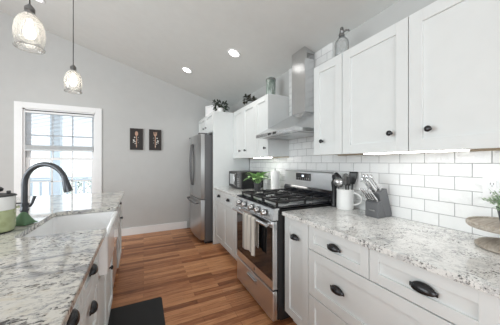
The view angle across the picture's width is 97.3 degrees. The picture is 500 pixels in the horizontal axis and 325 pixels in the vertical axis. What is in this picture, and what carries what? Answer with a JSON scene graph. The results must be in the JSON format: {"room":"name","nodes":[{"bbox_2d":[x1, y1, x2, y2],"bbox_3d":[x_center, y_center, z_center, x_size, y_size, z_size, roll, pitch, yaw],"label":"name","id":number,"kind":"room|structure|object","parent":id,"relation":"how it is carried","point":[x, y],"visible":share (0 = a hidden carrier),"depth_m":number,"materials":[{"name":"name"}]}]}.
{"room":"kitchen","nodes":[
{"label":"kitchen","id":0,"kind":"room"},
{"bbox_2d":[0,11,227,228],"bbox_3d":[-2.861,-0.716,3.681,5.254,4.054,0.120,0,0,-26],"label":"wall","id":1,"kind":"structure","parent":0,"point":[155,184],"depth_m":3.89,"materials":[{"name":"grey paint"}]},
{"bbox_2d":[14,101,101,196],"bbox_3d":[-3.047,-0.091,3.564,1.127,1.645,0.170,0,0,-26],"label":"window","id":2,"kind":"structure","parent":1,"relation":"in","point":[22,158],"depth_m":3.48,"materials":[{"name":"white paint"}]},
{"bbox_2d":[25,109,93,151],"bbox_3d":[-3.037,-0.489,3.543,0.863,0.628,0.044,0,0,-26],"label":"window blind","id":3,"kind":"object","parent":2,"relation":"attached to","point":[47,146],"visible":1,"depth_m":3.52,"materials":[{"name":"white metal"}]},
{"bbox_2d":[130,128,142,149],"bbox_3d":[-2.057,-0.417,3.988,0.212,0.386,0.028,0,0,-26],"label":"wall picture","id":4,"kind":"object","parent":1,"relation":"attached to","point":[136,135],"visible":1,"depth_m":3.98,"materials":[{"name":"brown wood"}]},
{"bbox_2d":[121,221,186,235],"bbox_3d":[-3.226,1.244,3.431,4.380,0.135,0.014,0,0,-26],"label":"baseboard","id":5,"kind":"structure","parent":1,"relation":"attached to","point":[177,225],"depth_m":4.10,"materials":[{"name":"white paint"}]},
{"bbox_2d":[149,129,160,149],"bbox_3d":[-1.776,-0.417,4.124,0.212,0.386,0.028,0,0,-26],"label":"wall picture","id":6,"kind":"object","parent":1,"relation":"attached to","point":[154,135],"visible":1,"depth_m":4.11,"materials":[{"name":"brown wood"}]},
{"bbox_2d":[0,0,398,107],"bbox_3d":[-0.786,-2.000,-0.591,5.470,1.745,9.620,0,0,-26],"label":"ceiling","id":7,"kind":"structure","parent":0,"point":[155,38],"depth_m":2.63,"materials":[{"name":"paint"}]},
{"bbox_2d":[12,0,45,53],"bbox_3d":[-1.371,-1.283,1.370,0.150,1.154,0.150,0,0,-26],"label":"pendant light","id":8,"kind":"object","parent":7,"relation":"hanging from","point":[28,13],"visible":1,"depth_m":1.35,"materials":[{"name":"clear glass"}]},
{"bbox_2d":[63,0,82,93],"bbox_3d":[-1.780,-1.283,2.216,0.150,1.154,0.150,0,0,-26],"label":"pendant light","id":9,"kind":"object","parent":7,"relation":"hanging from","point":[73,82],"visible":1,"depth_m":2.20,"materials":[{"name":"clear glass"}]},
{"bbox_2d":[182,67,191,72],"bbox_3d":[-1.005,-1.465,3.505,0.166,0.055,0.173,0,0,-31],"label":"recessed light","id":10,"kind":"object","parent":7,"relation":"in","point":[185,69],"visible":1,"depth_m":3.50,"materials":[{"name":"white paint"}]},
{"bbox_2d":[227,48,240,57],"bbox_3d":[-0.200,-1.350,2.727,0.166,0.055,0.173,0,0,-21],"label":"recessed light","id":11,"kind":"object","parent":7,"relation":"in","point":[232,52],"visible":1,"depth_m":2.72,"materials":[{"name":"white paint"}]},
{"bbox_2d":[111,228,296,324],"bbox_3d":[-0.795,1.361,-0.596,5.450,0.100,9.620,0,0,-26],"label":"floor","id":12,"kind":"structure","parent":0,"point":[197,282],"depth_m":2.40,"materials":[{"name":"brown laminate"}]},
{"bbox_2d":[66,289,81,324],"bbox_3d":[-0.799,0.870,0.474,0.646,0.882,0.622,0,0,-27],"label":"base cabinet","id":13,"kind":"object","parent":12,"relation":"on","point":[75,318],"visible":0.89,"depth_m":0.74,"materials":[{"name":"white paint"}]},
{"bbox_2d":[0,191,123,324],"bbox_3d":[-1.533,0.412,1.409,1.178,0.030,3.016,0,0,-26],"label":"countertop","id":14,"kind":"structure","parent":13,"relation":"on","point":[42,278],"depth_m":0.88,"materials":[{"name":"stone"}]},
{"bbox_2d":[0,187,20,233],"bbox_3d":[-1.437,0.268,1.244,0.168,0.258,0.168,0,0,-3],"label":"crock","id":15,"kind":"object","parent":14,"relation":"on","point":[8,203],"visible":1,"depth_m":1.24,"materials":[{"name":"green ceramic"}]},
{"bbox_2d":[16,212,37,225],"bbox_3d":[-1.433,0.355,1.401,0.081,0.081,0.101,0,0,-6],"label":"cloth","id":16,"kind":"object","parent":14,"relation":"on","point":[23,219],"visible":0.93,"depth_m":1.37,"materials":[{"name":"green fabric"}]},
{"bbox_2d":[19,162,72,213],"bbox_3d":[-1.403,0.198,1.529,0.347,0.400,0.094,0,0,-2],"label":"kitchen faucet","id":17,"kind":"object","parent":14,"relation":"on","point":[24,206],"visible":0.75,"depth_m":1.50,"materials":[{"name":"black metal"}]},
{"bbox_2d":[22,211,117,275],"bbox_3d":[-1.211,0.541,1.519,0.464,0.220,0.775,0,0,-27],"label":"farmhouse sink","id":18,"kind":"object","parent":14,"relation":"in","point":[108,220],"visible":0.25,"depth_m":1.76,"materials":[{"name":"ceramic"}]},
{"bbox_2d":[81,251,98,324],"bbox_3d":[-1.032,0.870,0.933,0.646,0.882,0.404,0,0,-27],"label":"base cabinet","id":19,"kind":"object","parent":12,"relation":"on","point":[90,289],"visible":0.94,"depth_m":1.05,"materials":[{"name":"white paint"}]},
{"bbox_2d":[93,210,116,284],"bbox_3d":[-1.625,0.862,2.092,0.599,0.858,0.603,0,0,-27],"label":"base cabinet","id":20,"kind":"object","parent":12,"relation":"on","point":[115,249],"visible":0.15,"depth_m":2.23,"materials":[{"name":"white paint"}]},
{"bbox_2d":[98,256,112,324],"bbox_3d":[-1.301,0.989,1.468,0.652,0.645,0.790,0,0,-27],"label":"base cabinet","id":21,"kind":"object","parent":12,"relation":"on","point":[105,281],"visible":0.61,"depth_m":1.55,"materials":[{"name":"white paint"}]},
{"bbox_2d":[117,202,122,267],"bbox_3d":[-1.872,0.870,2.594,0.652,0.882,0.505,0,0,-27],"label":"base cabinet","id":22,"kind":"object","parent":12,"relation":"on","point":[119,206],"visible":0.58,"depth_m":2.64,"materials":[{"name":"white paint"}]},
{"bbox_2d":[108,297,164,324],"bbox_3d":[-0.873,1.304,1.649,0.450,0.014,0.840,0,0,-26],"label":"floor mat","id":23,"kind":"object","parent":12,"relation":"on","point":[147,312],"visible":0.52,"depth_m":1.87,"materials":[{"name":"black rubber"}]},
{"bbox_2d":[187,133,212,243],"bbox_3d":[-0.684,0.419,4.068,0.869,1.785,0.930,0,0,-26],"label":"refrigerator","id":24,"kind":"object","parent":12,"relation":"on","point":[201,145],"visible":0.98,"depth_m":3.57,"materials":[{"name":"metal"}]},
{"bbox_2d":[199,111,248,243],"bbox_3d":[-0.542,0.245,4.109,0.667,2.133,1.040,0,0,-26],"label":"tall cabinet","id":25,"kind":"object","parent":12,"relation":"on","point":[219,124],"visible":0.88,"depth_m":3.59,"materials":[{"name":"white paint"}]},
{"bbox_2d":[205,105,218,116],"bbox_3d":[-0.694,-0.932,4.030,0.320,0.220,0.024,0,0,34],"label":"frame","id":26,"kind":"object","parent":25,"relation":"on","point":[208,109],"visible":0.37,"depth_m":4.06,"materials":[{"name":"white paint"}]},
{"bbox_2d":[212,99,229,111],"bbox_3d":[-0.489,-0.942,3.721,0.308,0.239,0.331,0,0,-26],"label":"potted plant","id":27,"kind":"object","parent":25,"relation":"on","point":[221,108],"visible":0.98,"depth_m":3.68,"materials":[{"name":"green plant"}]},
{"bbox_2d":[215,190,236,260],"bbox_3d":[-0.116,0.870,3.288,0.646,0.882,0.803,0,0,-26],"label":"base cabinet","id":28,"kind":"object","parent":12,"relation":"on","point":[224,203],"visible":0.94,"depth_m":3.11,"materials":[{"name":"white paint"}]},
{"bbox_2d":[213,186,268,197],"bbox_3d":[-0.044,0.412,3.130,0.640,0.030,1.150,0,0,-26],"label":"countertop","id":29,"kind":"structure","parent":28,"relation":"on","point":[233,191],"depth_m":3.13,"materials":[{"name":"white stone"}]},
{"bbox_2d":[229,171,262,188],"bbox_3d":[-0.087,0.269,3.454,0.422,0.255,0.455,0,0,-26],"label":"microwave","id":30,"kind":"object","parent":29,"relation":"on","point":[236,178],"visible":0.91,"depth_m":3.25,"materials":[{"name":"black plastic"}]},
{"bbox_2d":[244,171,270,189],"bbox_3d":[0.145,0.263,2.990,0.439,0.268,0.298,0,0,-26],"label":"potted plant","id":31,"kind":"object","parent":29,"relation":"on","point":[257,186],"visible":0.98,"depth_m":3.00,"materials":[{"name":"green plant"}]},
{"bbox_3d":[0.323,0.238,2.834,0.150,0.317,0.150,0,0,-26],"label":"paper towel holder","id":32,"kind":"object","parent":29,"relation":"on","visible":0},
{"bbox_2d":[271,171,279,191],"bbox_3d":[0.324,0.249,2.834,0.114,0.272,0.114,0,0,-26],"label":"paper towel roll","id":33,"kind":"object","parent":32,"relation":"on","point":[275,175],"visible":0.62,"depth_m":2.78,"materials":[{"name":"white paper"}]},
{"bbox_2d":[234,197,237,259],"bbox_3d":[0.133,0.870,2.773,0.646,0.882,0.334,0,0,-26],"label":"base cabinet","id":34,"kind":"object","parent":12,"relation":"on","point":[235,198],"visible":0.16,"depth_m":2.74,"materials":[{"name":"white paint"}]},
{"bbox_2d":[232,170,337,321],"bbox_3d":[0.310,0.702,2.236,0.770,1.218,0.761,0,0,-26],"label":"gas range","id":35,"kind":"object","parent":12,"relation":"on","point":[262,274],"visible":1,"depth_m":1.96,"materials":[{"name":"silver metal"}]},
{"bbox_2d":[242,212,258,255],"bbox_3d":[-0.002,0.653,2.019,0.052,0.338,0.268,0,0,-26],"label":"dish towel","id":36,"kind":"object","parent":35,"relation":"hanging from","point":[250,227],"visible":0.98,"depth_m":1.98,"materials":[{"name":"fabric"}]},
{"bbox_2d":[237,192,331,208],"bbox_3d":[0.316,0.367,2.240,0.660,0.012,0.761,0,0,-26],"label":"cooktop","id":37,"kind":"object","parent":35,"relation":"in","point":[260,202],"depth_m":2.00,"materials":[{"name":"metal"}]},
{"bbox_2d":[285,216,308,324],"bbox_3d":[0.610,0.870,1.787,0.646,0.882,0.283,0,0,-26],"label":"base cabinet","id":38,"kind":"object","parent":12,"relation":"on","point":[296,232],"visible":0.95,"depth_m":1.65,"materials":[{"name":"white paint"}]},
{"bbox_2d":[308,225,499,324],"bbox_3d":[0.871,0.870,1.247,0.646,0.882,0.916,0,0,-26],"label":"base cabinet","id":39,"kind":"object","parent":12,"relation":"on","point":[350,283],"visible":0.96,"depth_m":1.08,"materials":[{"name":"white paint"}]},
{"bbox_2d":[282,206,433,246],"bbox_3d":[0.707,0.412,1.578,0.640,0.030,0.742,0,0,-26],"label":"countertop","id":40,"kind":"structure","parent":39,"relation":"on","point":[353,225],"depth_m":1.43,"materials":[{"name":"white stone"}]},
{"bbox_2d":[331,175,336,206],"bbox_3d":[0.759,0.253,1.980,0.060,0.288,0.060,0,0,-26],"label":"pepper mill","id":41,"kind":"object","parent":40,"relation":"on","point":[334,191],"visible":0.62,"depth_m":1.96,"materials":[{"name":"black plastic"}]},
{"bbox_2d":[336,188,362,209],"bbox_3d":[0.825,0.312,1.855,0.142,0.169,0.196,0,0,-26],"label":"utensil crock","id":42,"kind":"object","parent":40,"relation":"on","point":[344,198],"visible":0.93,"depth_m":1.82,"materials":[{"name":"white ceramic"}]},
{"bbox_2d":[333,172,341,188],"bbox_3d":[0.769,0.236,1.931,0.089,0.291,0.024,0,0,41],"label":"slotted spoon","id":43,"kind":"object","parent":42,"relation":"in","point":[336,175],"visible":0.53,"depth_m":1.93,"materials":[{"name":"black plastic"}]},
{"bbox_2d":[334,178,343,188],"bbox_3d":[0.753,0.256,1.865,0.081,0.250,0.045,0,0,19],"label":"ladle","id":44,"kind":"object","parent":42,"relation":"in","point":[338,182],"visible":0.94,"depth_m":1.85,"materials":[{"name":"metal"}]},
{"bbox_2d":[346,176,350,189],"bbox_3d":[0.822,0.250,1.830,0.034,0.263,0.024,0,0,38],"label":"spatula","id":45,"kind":"object","parent":42,"relation":"in","point":[348,183],"visible":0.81,"depth_m":1.82,"materials":[{"name":"black plastic"}]},
{"bbox_2d":[349,172,357,189],"bbox_3d":[0.876,0.231,1.868,0.069,0.300,0.019,0,0,38],"label":"turner","id":46,"kind":"object","parent":42,"relation":"in","point":[353,175],"visible":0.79,"depth_m":1.87,"materials":[{"name":"black plastic"}]},
{"bbox_2d":[365,188,391,218],"bbox_3d":[0.949,0.294,1.623,0.160,0.206,0.100,0,0,-26],"label":"knife block","id":47,"kind":"object","parent":40,"relation":"on","point":[380,209],"visible":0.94,"depth_m":1.58,"materials":[{"name":"wood"}]},
{"bbox_2d":[361,177,371,190],"bbox_3d":[0.856,0.163,1.614,0.091,0.108,0.020,0,0,-7],"label":"kitchen knife","id":48,"kind":"object","parent":47,"relation":"in","point":[362,178],"visible":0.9,"depth_m":1.61,"materials":[{"name":"metal"}]},
{"bbox_2d":[366,177,376,191],"bbox_3d":[0.872,0.163,1.579,0.091,0.108,0.020,0,0,-7],"label":"kitchen knife","id":49,"kind":"object","parent":47,"relation":"in","point":[367,178],"visible":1,"depth_m":1.57,"materials":[{"name":"metal"}]},
{"bbox_2d":[366,174,377,188],"bbox_3d":[0.893,0.146,1.611,0.101,0.120,0.022,0,0,-7],"label":"kitchen knife","id":50,"kind":"object","parent":47,"relation":"in","point":[367,175],"visible":0.44,"depth_m":1.60,"materials":[{"name":"metal"}]},
{"bbox_2d":[369,174,381,189],"bbox_3d":[0.905,0.146,1.586,0.101,0.120,0.022,0,0,-7],"label":"kitchen knife","id":51,"kind":"object","parent":47,"relation":"in","point":[378,186],"visible":1,"depth_m":1.58,"materials":[{"name":"metal"}]},
{"bbox_2d":[366,226,499,297],"bbox_3d":[1.149,0.412,0.662,0.640,0.030,1.290,0,0,-26],"label":"countertop","id":52,"kind":"structure","parent":39,"relation":"on","point":[454,255],"depth_m":0.95,"materials":[{"name":"white stone"}]},
{"bbox_2d":[466,216,499,253],"bbox_3d":[1.179,0.338,0.989,0.300,0.118,0.300,0,0,-26],"label":"cake stand","id":53,"kind":"object","parent":52,"relation":"on","point":[485,223],"visible":1,"depth_m":1.01,"materials":[{"name":"brown wood"}]},
{"bbox_2d":[482,189,499,220],"bbox_3d":[1.197,0.194,1.007,0.187,0.185,0.186,0,0,-26],"label":"potted plant","id":54,"kind":"object","parent":53,"relation":"on","point":[493,199],"visible":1,"depth_m":1.03,"materials":[{"name":"green plant"}]},
{"bbox_2d":[228,0,436,170],"bbox_3d":[1.624,0.051,0.574,0.116,2.520,9.620,0,0,-26],"label":"wall","id":55,"kind":"structure","parent":0,"point":[402,9],"depth_m":1.80,"materials":[{"name":"grey paint"}]},
{"bbox_2d":[233,101,273,158],"bbox_3d":[0.017,-0.441,3.351,0.338,0.762,0.805,0,0,-26],"label":"upper cabinet","id":56,"kind":"object","parent":55,"relation":"attached to","point":[243,118],"visible":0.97,"depth_m":3.24,"materials":[{"name":"white paint"}]},
{"bbox_2d":[243,94,256,104],"bbox_3d":[0.004,-0.921,3.316,0.259,0.198,0.235,0,0,-26],"label":"potted plant","id":57,"kind":"object","parent":56,"relation":"on","point":[249,97],"visible":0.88,"depth_m":3.28,"materials":[{"name":"green plant"}]},
{"bbox_2d":[255,94,288,157],"bbox_3d":[0.265,-0.441,2.837,0.338,0.762,0.335,0,0,-26],"label":"upper cabinet","id":58,"kind":"object","parent":55,"relation":"attached to","point":[270,109],"visible":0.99,"depth_m":2.71,"materials":[{"name":"white paint"}]},
{"bbox_2d":[266,77,275,94],"bbox_3d":[0.268,-0.948,2.823,0.126,0.252,0.126,0,0,-26],"label":"glass jar","id":59,"kind":"object","parent":58,"relation":"on","point":[270,81],"visible":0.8,"depth_m":2.77,"materials":[{"name":"green glass"}]},
{"bbox_2d":[256,46,314,139],"bbox_3d":[0.435,-0.739,2.352,0.455,0.932,0.740,0,0,-26],"label":"range hood","id":60,"kind":"object","parent":55,"relation":"attached to","point":[300,124],"visible":0.88,"depth_m":2.31,"materials":[{"name":"metal"}]},
{"bbox_2d":[314,53,367,155],"bbox_3d":[0.746,-0.441,1.844,0.338,0.762,0.304,0,0,-26],"label":"upper cabinet","id":61,"kind":"object","parent":55,"relation":"attached to","point":[328,75],"visible":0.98,"depth_m":1.78,"materials":[{"name":"white paint"}]},
{"bbox_2d":[335,27,349,55],"bbox_3d":[0.742,-0.955,1.773,0.108,0.266,0.112,0,0,-26],"label":"soda siphon","id":62,"kind":"object","parent":61,"relation":"on","point":[341,34],"visible":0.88,"depth_m":1.77,"materials":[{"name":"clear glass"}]},
{"bbox_2d":[335,35,348,55],"bbox_3d":[0.741,-0.918,1.775,0.108,0.192,0.108,0,0,-26],"label":"bottle","id":63,"kind":"object","parent":62,"relation":"attached to","point":[340,36],"depth_m":1.79,"materials":[{"name":"clear glass"}]},
{"bbox_2d":[351,171,359,184],"bbox_3d":[0.906,0.135,1.891,0.009,0.116,0.085,0,0,-26],"label":"wall outlet","id":64,"kind":"object","parent":55,"relation":"attached to","point":[357,182],"visible":0.37,"depth_m":1.86,"materials":[{"name":"white plastic"}]},
{"bbox_2d":[250,42,499,237],"bbox_3d":[0.881,-0.376,1.966,0.010,1.574,4.052,0,0,-26],"label":"backsplash","id":65,"kind":"structure","parent":55,"relation":"attached to","point":[442,189],"depth_m":1.46,"materials":[{"name":"white tile"}]},
{"bbox_2d":[342,17,434,154],"bbox_3d":[0.912,-0.441,1.500,0.338,0.762,0.457,0,0,-26],"label":"upper cabinet","id":66,"kind":"object","parent":55,"relation":"attached to","point":[375,71],"visible":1,"depth_m":1.40,"materials":[{"name":"white paint"}]},
{"bbox_2d":[364,149,470,153],"bbox_3d":[0.921,-0.063,1.290,0.062,0.017,0.540,0,0,-26],"label":"light","id":67,"kind":"object","parent":66,"relation":"attached to","point":[457,149],"visible":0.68,"depth_m":1.23,"materials":[{"name":"white paint"}]},
{"bbox_2d":[409,0,499,152],"bbox_3d":[1.211,-0.441,0.882,0.338,0.762,0.916,0,0,-26],"label":"upper cabinet","id":68,"kind":"object","parent":55,"relation":"attached to","point":[454,45],"visible":1,"depth_m":1.06,"materials":[{"name":"white paint"}]},
{"bbox_2d":[483,177,499,199],"bbox_3d":[1.275,0.139,1.128,0.009,0.116,0.120,0,0,-26],"label":"wall outlet","id":69,"kind":"object","parent":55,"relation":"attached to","point":[493,184],"visible":0.78,"depth_m":1.15,"materials":[{"name":"white plastic"}]},
{"bbox_2d":[488,181,496,187],"bbox_3d":[1.263,0.115,1.147,0.002,0.034,0.033,0,0,-26],"label":"receptacle","id":70,"kind":"object","parent":69,"relation":"attached to","point":[491,184],"depth_m":1.15,"materials":[{"name":"white plastic"}]},
{"bbox_2d":[488,190,496,196],"bbox_3d":[1.263,0.163,1.147,0.002,0.034,0.033,0,0,-26],"label":"receptacle","id":71,"kind":"object","parent":69,"relation":"attached to","point":[490,193],"depth_m":1.15,"materials":[{"name":"white plastic"}]},
{"label":"outside","id":72,"kind":"structure","parent":0,"visible":0},
{"bbox_3d":[-3.882,1.511,4.582,15.000,0.100,2.370,0,0,-26],"label":"deck","id":73,"kind":"object","parent":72,"visible":0},
{"bbox_2d":[50,115,62,194],"bbox_3d":[-4.539,-0.139,5.158,0.240,3.200,0.240,0,0,-26],"label":"porch post","id":74,"kind":"object","parent":73,"relation":"on","point":[57,186],"visible":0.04,"depth_m":5.10,"materials":[{"name":"white wood"}]},
{"bbox_2d":[30,176,90,195],"bbox_3d":[-4.761,0.871,5.251,5.200,1.020,0.090,0,0,-26],"label":"deck railing","id":75,"kind":"object","parent":73,"relation":"on","point":[69,178],"visible":0.02,"depth_m":5.20,"materials":[{"name":"white wood"}]},
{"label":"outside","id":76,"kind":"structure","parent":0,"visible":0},
{"bbox_2d":[30,171,90,195],"bbox_3d":[-21.265,2.411,32.482,70.000,0.200,63.000,0,0,-26],"label":"yard","id":77,"kind":"structure","parent":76,"point":[45,185],"depth_m":25.03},
{"bbox_2d":[63,178,90,194],"bbox_3d":[-4.901,1.370,6.400,0.872,1.888,0.888,0,0,-26],"label":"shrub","id":78,"kind":"object","parent":77,"relation":"on","point":[76,178],"visible":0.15,"depth_m":6.52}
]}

